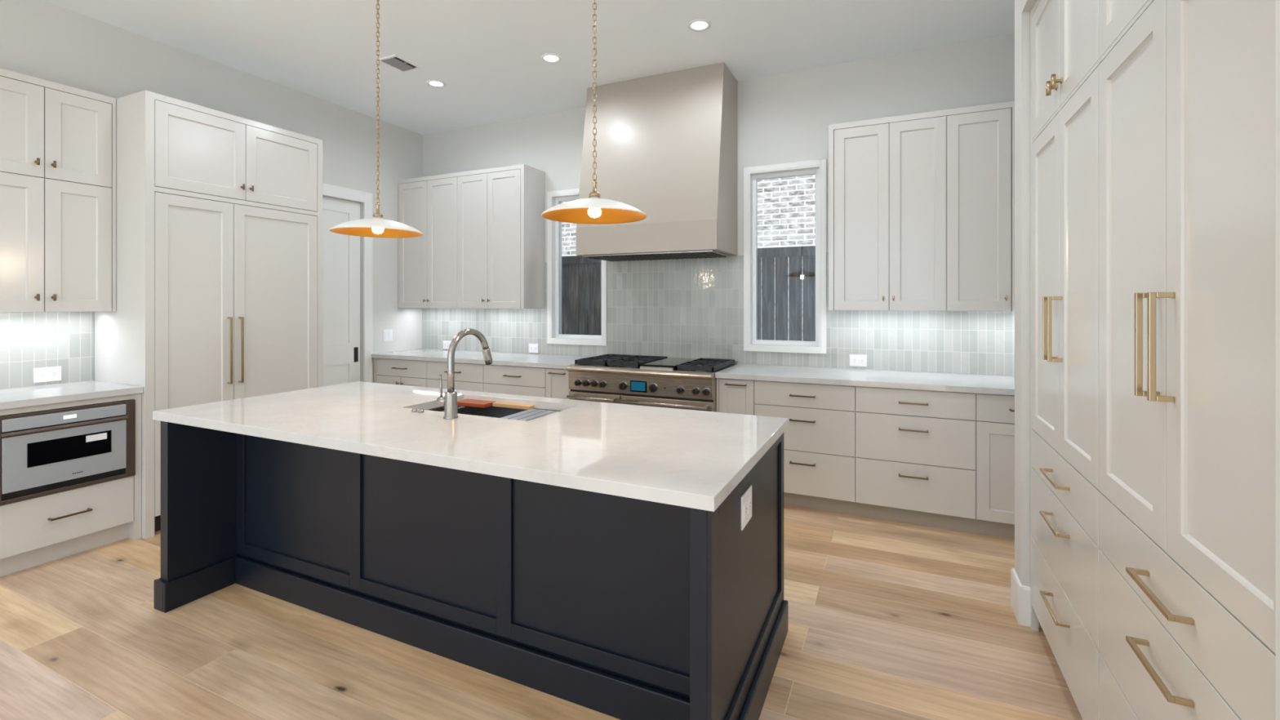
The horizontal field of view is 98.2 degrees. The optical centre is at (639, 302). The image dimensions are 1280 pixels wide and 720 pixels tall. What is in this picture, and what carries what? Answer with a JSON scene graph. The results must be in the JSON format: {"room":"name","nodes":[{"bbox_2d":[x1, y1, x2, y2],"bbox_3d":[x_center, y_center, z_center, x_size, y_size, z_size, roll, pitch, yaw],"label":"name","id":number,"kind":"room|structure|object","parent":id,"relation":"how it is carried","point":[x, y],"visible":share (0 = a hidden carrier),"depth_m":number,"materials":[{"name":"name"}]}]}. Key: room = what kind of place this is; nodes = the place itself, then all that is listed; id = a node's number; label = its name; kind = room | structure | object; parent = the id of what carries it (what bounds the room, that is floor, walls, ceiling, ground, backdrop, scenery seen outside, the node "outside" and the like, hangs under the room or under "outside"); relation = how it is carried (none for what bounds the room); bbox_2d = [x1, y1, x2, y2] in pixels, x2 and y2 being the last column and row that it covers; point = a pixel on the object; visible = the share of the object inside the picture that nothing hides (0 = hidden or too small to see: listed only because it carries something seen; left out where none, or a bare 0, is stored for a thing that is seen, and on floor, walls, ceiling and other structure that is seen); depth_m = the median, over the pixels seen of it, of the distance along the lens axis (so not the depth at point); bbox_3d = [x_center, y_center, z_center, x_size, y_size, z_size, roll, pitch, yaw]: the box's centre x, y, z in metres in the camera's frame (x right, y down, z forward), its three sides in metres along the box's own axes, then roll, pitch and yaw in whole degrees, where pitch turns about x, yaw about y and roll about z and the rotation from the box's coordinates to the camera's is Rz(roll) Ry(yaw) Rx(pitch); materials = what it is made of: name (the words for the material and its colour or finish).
{"room":"kitchen","nodes":[
{"label":"kitchen","id":0,"kind":"room"},
{"bbox_2d":[0,0,422,382],"bbox_3d":[-4.356,-0.212,1.968,0.140,3.253,9.110,0,0,25],"label":"wall","id":1,"kind":"structure","parent":0,"point":[41,39],"depth_m":4.37,"materials":[{"name":"white paint"}]},
{"bbox_2d":[0,311,93,389],"bbox_3d":[-3.675,0.277,3.264,0.008,0.446,0.696,0,0,25],"label":"backsplash","id":2,"kind":"structure","parent":1,"relation":"attached to","point":[28,341],"depth_m":3.38,"materials":[{"name":"grey tile"}]},
{"bbox_2d":[33,366,61,382],"bbox_3d":[-3.612,0.436,3.380,0.008,0.088,0.122,0,0,25],"label":"electrical outlet","id":3,"kind":"object","parent":2,"relation":"attached to","point":[54,373],"visible":1,"depth_m":3.38,"materials":[{"name":"white plastic"}]},
{"bbox_2d":[37,371,46,378],"bbox_3d":[-3.621,0.436,3.355,0.003,0.037,0.038,0,0,25],"label":"receptacle","id":4,"kind":"object","parent":3,"relation":"attached to","point":[41,375],"depth_m":3.35,"materials":[{"name":"grey plastic"}]},
{"bbox_2d":[49,370,57,377],"bbox_3d":[-3.598,0.436,3.404,0.003,0.037,0.038,0,0,25],"label":"receptacle","id":5,"kind":"object","parent":3,"relation":"attached to","point":[52,373],"depth_m":3.40,"materials":[{"name":"grey plastic"}]},
{"bbox_2d":[0,68,115,312],"bbox_3d":[-3.527,-0.612,3.207,0.319,1.329,0.676,0,0,25],"label":"upper cabinet","id":6,"kind":"object","parent":1,"relation":"attached to","point":[58,141],"visible":1,"depth_m":3.21,"materials":[{"name":"white paint"}]},
{"bbox_2d":[322,182,373,386],"bbox_3d":[-2.877,0.167,5.059,0.088,2.495,0.949,0,0,25],"label":"door","id":7,"kind":"structure","parent":1,"relation":"in","point":[340,252],"depth_m":5.25,"materials":[{"name":"white paint"}]},
{"bbox_2d":[382,329,392,341],"bbox_3d":[-2.568,0.331,5.652,0.009,0.118,0.115,0,0,25],"label":"light switch","id":8,"kind":"object","parent":1,"relation":"attached to","point":[387,334],"visible":1,"depth_m":5.65,"materials":[{"name":"white plastic"}]},
{"bbox_2d":[42,0,1014,134],"bbox_3d":[-0.581,-1.889,0.352,8.550,0.100,9.350,0,0,25],"label":"ceiling","id":9,"kind":"structure","parent":0,"point":[486,54],"depth_m":3.87,"materials":[{"name":"white paint"}]},
{"bbox_2d":[328,0,423,237],"bbox_3d":[-1.279,-1.088,2.705,0.416,1.500,0.416,0,0,25],"label":"pendant light","id":10,"kind":"object","parent":9,"relation":"hanging from","point":[375,227],"visible":1,"depth_m":2.70,"materials":[{"name":"white metal"}]},
{"bbox_2d":[377,54,421,72],"bbox_3d":[-1.847,-1.832,4.251,0.200,0.012,0.250,0,0,25],"label":"ceiling vent","id":11,"kind":"object","parent":9,"relation":"in","point":[396,62],"visible":0.96,"depth_m":4.24,"materials":[{"name":"white metal"}]},
{"bbox_2d":[426,80,445,87],"bbox_3d":[-1.705,-1.835,4.640,0.156,0.006,0.156,0,0,25],"label":"recessed light","id":12,"kind":"object","parent":9,"relation":"in","point":[436,83],"visible":1,"depth_m":4.64,"materials":[{"name":"white plastic"}]},
{"bbox_2d":[540,53,561,62],"bbox_3d":[-0.666,-1.835,4.159,0.156,0.006,0.156,0,0,25],"label":"recessed light","id":13,"kind":"object","parent":9,"relation":"in","point":[548,57],"visible":1,"depth_m":4.16,"materials":[{"name":"white plastic"}]},
{"bbox_2d":[541,0,647,224],"bbox_3d":[-0.180,-1.088,2.196,0.416,1.500,0.416,0,0,25],"label":"pendant light","id":14,"kind":"object","parent":9,"relation":"hanging from","point":[594,210],"visible":1,"depth_m":2.19,"materials":[{"name":"white metal"}]},
{"bbox_2d":[687,18,711,31],"bbox_3d":[0.392,-1.835,3.664,0.156,0.006,0.156,0,0,25],"label":"recessed light","id":15,"kind":"object","parent":9,"relation":"in","point":[698,24],"visible":1,"depth_m":3.66,"materials":[{"name":"white plastic"}]},
{"bbox_2d":[0,504,1082,719],"bbox_3d":[-0.581,1.439,0.352,8.550,0.050,9.350,0,0,25],"label":"floor","id":16,"kind":"structure","parent":0,"point":[887,620],"depth_m":2.24,"materials":[{"name":"brown wood"}]},
{"bbox_2d":[0,392,141,577],"bbox_3d":[-3.389,0.976,3.143,0.619,0.876,0.676,0,0,25],"label":"base cabinet","id":17,"kind":"object","parent":16,"relation":"on","point":[40,530],"visible":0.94,"depth_m":3.06,"materials":[{"name":"white paint"}]},
{"bbox_2d":[0,399,135,506],"bbox_3d":[-3.315,0.807,3.120,0.452,0.462,0.589,0,0,25],"label":"drawer microwave","id":18,"kind":"object","parent":17,"relation":"in","point":[45,452],"visible":1,"depth_m":3.02,"materials":[{"name":"silver metal"}]},
{"bbox_2d":[0,380,143,409],"bbox_3d":[-3.400,0.519,3.137,0.611,0.038,0.696,0,0,25],"label":"countertop","id":19,"kind":"structure","parent":17,"relation":"on","point":[15,397],"depth_m":3.13,"materials":[{"name":"white stone"}]},
{"bbox_2d":[93,89,322,538],"bbox_3d":[-2.988,0.069,3.955,0.660,2.690,1.132,0,0,25],"label":"tall cabinet","id":20,"kind":"object","parent":16,"relation":"on","point":[219,215],"visible":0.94,"depth_m":3.61,"materials":[{"name":"white paint"}]},
{"bbox_2d":[373,357,427,386],"bbox_3d":[-2.197,0.976,5.609,0.711,0.876,0.667,0,0,25],"label":"base cabinet","id":21,"kind":"object","parent":16,"relation":"on","point":[385,371],"visible":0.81,"depth_m":5.33,"materials":[{"name":"white paint"}]},
{"bbox_2d":[370,348,599,368],"bbox_3d":[-1.472,0.519,5.275,2.311,0.038,0.665,0,0,25],"label":"countertop","id":22,"kind":"structure","parent":21,"relation":"on","point":[530,360],"depth_m":5.12,"materials":[{"name":"white stone"}]},
{"bbox_2d":[426,360,484,391],"bbox_3d":[-1.569,0.976,5.318,0.673,0.876,0.667,0,0,25],"label":"base cabinet","id":23,"kind":"object","parent":16,"relation":"on","point":[468,376],"visible":0.23,"depth_m":5.02,"materials":[{"name":"white paint"}]},
{"bbox_2d":[154,421,787,719],"bbox_3d":[-0.806,0.976,2.478,2.697,0.876,1.055,0,0,25],"label":"kitchen island","id":24,"kind":"object","parent":16,"relation":"on","point":[620,607],"visible":0.67,"depth_m":2.14,"materials":[{"name":"black paint"}]},
{"bbox_2d":[152,381,788,511],"bbox_3d":[-0.803,0.519,2.484,2.691,0.038,1.080,0,0,25],"label":"island countertop","id":25,"kind":"structure","parent":24,"relation":"on","point":[693,459],"depth_m":2.12,"materials":[{"name":"white stone"}]},
{"bbox_2d":[411,408,417,412],"bbox_3d":[-1.037,0.493,2.550,0.027,0.014,0.027,0,0,25],"label":"button","id":26,"kind":"object","parent":25,"relation":"on","point":[414,410],"visible":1,"depth_m":2.54,"materials":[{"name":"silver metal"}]},
{"bbox_2d":[417,408,424,413],"bbox_3d":[-1.000,0.493,2.533,0.027,0.014,0.027,0,0,25],"label":"button","id":27,"kind":"object","parent":25,"relation":"on","point":[420,411],"visible":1,"depth_m":2.52,"materials":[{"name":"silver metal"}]},
{"bbox_2d":[436,328,492,419],"bbox_3d":[-0.792,0.308,2.529,0.101,0.384,0.296,0,0,25],"label":"faucet","id":28,"kind":"object","parent":25,"relation":"on","point":[449,401],"visible":1,"depth_m":2.41,"materials":[{"name":"silver metal"}]},
{"bbox_2d":[431,405,560,417],"bbox_3d":[-0.717,0.649,2.688,0.804,0.220,0.479,0,0,25],"label":"sink","id":29,"kind":"object","parent":25,"relation":"in","point":[490,411],"visible":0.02,"depth_m":2.96,"materials":[{"name":"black metal"}]},
{"bbox_2d":[426,404,466,413],"bbox_3d":[-1.017,0.588,2.765,0.129,0.106,0.301,0,0,25],"label":"basket","id":30,"kind":"object","parent":29,"relation":"in","point":[460,408],"visible":0.17,"depth_m":2.85,"materials":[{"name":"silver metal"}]},
{"bbox_2d":[457,399,495,408],"bbox_3d":[-0.871,0.531,2.933,0.195,0.020,0.096,0,0,25],"label":"cutting board","id":31,"kind":"object","parent":29,"relation":"on","point":[468,402],"visible":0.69,"depth_m":2.90,"materials":[{"name":"brown wood"}]},
{"bbox_2d":[492,401,533,409],"bbox_3d":[-0.655,0.531,2.863,0.235,0.020,0.042,0,0,25],"label":"cutting board","id":32,"kind":"object","parent":29,"relation":"on","point":[500,404],"visible":0.93,"depth_m":2.85,"materials":[{"name":"brown wood"}]},
{"bbox_2d":[501,408,558,421],"bbox_3d":[-0.508,0.535,2.564,0.244,0.010,0.364,0,0,25],"label":"drying rack","id":33,"kind":"object","parent":29,"relation":"on","point":[530,415],"visible":0.38,"depth_m":2.62,"materials":[{"name":"silver metal"}]},
{"bbox_2d":[741,484,751,530],"bbox_3d":[0.354,0.676,1.835,0.008,0.108,0.130,0,0,25],"label":"electrical outlet","id":34,"kind":"object","parent":24,"relation":"attached to","point":[746,499],"visible":1,"depth_m":1.82,"materials":[{"name":"white plastic"}]},
{"bbox_2d":[743,502,747,519],"bbox_3d":[0.344,0.676,1.808,0.003,0.045,0.040,0,0,25],"label":"receptacle","id":35,"kind":"object","parent":34,"relation":"attached to","point":[745,504],"depth_m":1.80,"materials":[{"name":"grey plastic"}]},
{"bbox_2d":[747,496,751,513],"bbox_3d":[0.368,0.676,1.860,0.003,0.045,0.040,0,0,25],"label":"receptacle","id":36,"kind":"object","parent":34,"relation":"attached to","point":[749,498],"depth_m":1.85,"materials":[{"name":"grey plastic"}]},
{"bbox_2d":[483,364,545,397],"bbox_3d":[-0.966,0.976,5.039,0.657,0.876,0.667,0,0,25],"label":"base cabinet","id":37,"kind":"object","parent":16,"relation":"on","point":[497,379],"visible":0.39,"depth_m":4.76,"materials":[{"name":"white paint"}]},
{"bbox_2d":[545,368,569,399],"bbox_3d":[-0.546,0.976,4.844,0.268,0.876,0.667,0,0,25],"label":"base cabinet","id":38,"kind":"object","parent":16,"relation":"on","point":[557,384],"visible":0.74,"depth_m":4.59,"materials":[{"name":"white paint"}]},
{"bbox_2d":[565,354,737,412],"bbox_3d":[0.103,0.938,4.483,1.206,0.952,0.757,0,0,25],"label":"gas range","id":39,"kind":"object","parent":16,"relation":"on","point":[659,381],"visible":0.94,"depth_m":4.20,"materials":[{"name":"silver metal"}]},
{"bbox_2d":[574,360,734,372],"bbox_3d":[0.121,0.507,4.522,1.176,0.014,0.590,0,0,25],"label":"cooktop","id":40,"kind":"object","parent":39,"relation":"in","point":[584,363],"depth_m":4.23,"materials":[{"name":"black metal"}]},
{"bbox_2d":[716,377,755,415],"bbox_3d":[0.801,0.976,4.221,0.273,0.876,0.667,0,0,25],"label":"base cabinet","id":41,"kind":"object","parent":16,"relation":"on","point":[735,396],"visible":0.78,"depth_m":3.96,"materials":[{"name":"white paint"}]},
{"bbox_2d":[754,380,856,515],"bbox_3d":[1.227,0.976,4.024,0.665,0.876,0.667,0,0,25],"label":"base cabinet","id":42,"kind":"object","parent":16,"relation":"on","point":[820,436],"visible":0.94,"depth_m":3.73,"materials":[{"name":"white paint"}]},
{"bbox_2d":[855,386,975,533],"bbox_3d":[1.836,0.976,3.741,0.678,0.876,0.667,0,0,25],"label":"base cabinet","id":43,"kind":"object","parent":16,"relation":"on","point":[915,450],"visible":0.98,"depth_m":3.47,"materials":[{"name":"white paint"}]},
{"bbox_2d":[974,393,1014,539],"bbox_3d":[2.371,0.976,3.494,0.502,0.876,0.667,0,0,25],"label":"base cabinet","id":44,"kind":"object","parent":16,"relation":"on","point":[994,413],"visible":0.44,"depth_m":3.30,"materials":[{"name":"white paint"}]},
{"bbox_2d":[715,363,1014,395],"bbox_3d":[1.640,0.519,3.834,2.120,0.038,0.665,0,0,25],"label":"countertop","id":45,"kind":"structure","parent":44,"relation":"on","point":[932,381],"depth_m":3.74,"materials":[{"name":"white stone"}]},
{"bbox_2d":[1030,0,1100,719],"bbox_3d":[1.780,0.069,1.896,0.662,2.690,0.907,0,0,25],"label":"tall cabinet","id":46,"kind":"object","parent":16,"relation":"on","point":[1064,491],"visible":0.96,"depth_m":1.94,"materials":[{"name":"white paint"}]},
{"bbox_2d":[1098,0,1275,719],"bbox_3d":[1.402,0.069,1.079,0.662,2.690,0.889,0,0,25],"label":"tall cabinet","id":47,"kind":"object","parent":16,"relation":"on","point":[1187,87],"visible":1,"depth_m":1.14,"materials":[{"name":"white paint"}]},
{"bbox_2d":[422,33,1014,376],"bbox_3d":[0.229,-0.212,4.957,6.150,3.253,0.170,0,0,25],"label":"wall","id":48,"kind":"structure","parent":0,"point":[786,117],"depth_m":4.38,"materials":[{"name":"white paint"}]},
{"bbox_2d":[397,164,545,308],"bbox_3d":[-1.728,-0.612,5.564,1.602,1.329,0.370,0,0,25],"label":"upper cabinet","id":49,"kind":"object","parent":48,"relation":"attached to","point":[482,245],"visible":1,"depth_m":5.36,"materials":[{"name":"white paint"}]},
{"bbox_2d":[546,188,606,346],"bbox_3d":[-0.568,-0.342,5.310,0.652,1.472,0.180,0,0,25],"label":"window","id":50,"kind":"structure","parent":48,"relation":"in","point":[554,335],"depth_m":5.35,"materials":[{"name":"white paint"}]},
{"bbox_2d":[576,62,737,261],"bbox_3d":[0.141,-1.106,4.583,1.204,1.464,0.584,0,0,25],"label":"range hood","id":51,"kind":"object","parent":48,"relation":"attached to","point":[666,148],"visible":1,"depth_m":4.35,"materials":[{"name":"beige paint"}]},
{"bbox_2d":[422,252,1014,376],"bbox_3d":[0.182,0.053,4.881,5.647,0.894,0.008,0,0,25],"label":"backsplash","id":52,"kind":"structure","parent":48,"relation":"attached to","point":[693,308],"depth_m":4.68,"materials":[{"name":"grey tile"}]},
{"bbox_2d":[443,340,451,349],"bbox_3d":[-2.055,0.448,5.908,0.120,0.088,0.008,0,0,25],"label":"electrical outlet","id":53,"kind":"object","parent":52,"relation":"attached to","point":[446,344],"visible":0.84,"depth_m":5.91,"materials":[{"name":"white plastic"}]},
{"bbox_2d":[528,343,537,352],"bbox_3d":[-1.046,0.444,5.441,0.110,0.088,0.008,0,0,25],"label":"electrical outlet","id":54,"kind":"object","parent":52,"relation":"attached to","point":[533,348],"visible":1,"depth_m":5.44,"materials":[{"name":"white plastic"}]},
{"bbox_2d":[849,354,866,366],"bbox_3d":[1.650,0.436,4.192,0.122,0.088,0.008,0,0,25],"label":"electrical outlet","id":55,"kind":"object","parent":52,"relation":"attached to","point":[855,360],"visible":1,"depth_m":4.19,"materials":[{"name":"white plastic"}]},
{"bbox_2d":[851,358,857,363],"bbox_3d":[1.625,0.436,4.201,0.038,0.037,0.003,0,0,25],"label":"receptacle","id":56,"kind":"object","parent":55,"relation":"attached to","point":[853,360],"depth_m":4.20,"materials":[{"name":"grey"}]},
{"bbox_2d":[859,358,864,363],"bbox_3d":[1.673,0.436,4.179,0.038,0.037,0.003,0,0,25],"label":"receptacle","id":57,"kind":"object","parent":55,"relation":"attached to","point":[861,360],"depth_m":4.18,"materials":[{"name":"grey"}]},
{"bbox_2d":[743,159,826,354],"bbox_3d":[1.183,-0.359,4.500,0.649,1.507,0.180,0,0,25],"label":"window","id":58,"kind":"structure","parent":48,"relation":"in","point":[752,175],"depth_m":4.47,"materials":[{"name":"white paint"}]},
{"bbox_2d":[828,101,1014,311],"bbox_3d":[2.041,-0.612,3.819,1.379,1.329,0.370,0,0,25],"label":"upper cabinet","id":59,"kind":"object","parent":48,"relation":"attached to","point":[922,205],"visible":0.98,"depth_m":3.72,"materials":[{"name":"white paint"}]},
{"bbox_2d":[1014,0,1279,719],"bbox_3d":[1.902,-0.212,1.907,0.850,3.253,3.960,0,0,25],"label":"wall","id":60,"kind":"structure","parent":0,"point":[1023,8],"depth_m":2.44,"materials":[{"name":"white paint"}]},
{"bbox_2d":[1010,568,1030,626],"bbox_3d":[1.905,1.329,2.429,0.443,0.170,0.186,0,0,25],"label":"baseboard","id":61,"kind":"structure","parent":60,"relation":"attached to","point":[1020,594],"depth_m":2.44,"materials":[{"name":"white paint"}]},
{"label":"outside","id":62,"kind":"structure","parent":0,"visible":0},
{"bbox_3d":[1.359,1.484,6.506,11.000,0.100,3.450,0,0,25],"label":"ground","id":63,"kind":"structure","parent":62,"visible":0},
{"bbox_2d":[561,174,815,256],"bbox_3d":[1.790,-1.536,7.436,11.000,6.100,0.200,0,0,25],"label":"brick wall","id":64,"kind":"structure","parent":63,"relation":"on","point":[786,206],"depth_m":7.28,"materials":[{"name":"white brick"}]},
{"bbox_2d":[561,245,815,341],"bbox_3d":[0.408,0.436,5.880,5.600,1.955,0.105,0,0,25],"label":"fence","id":65,"kind":"object","parent":63,"relation":"on","point":[786,276],"visible":0.08,"depth_m":5.46,"materials":[{"name":"grey wood"}]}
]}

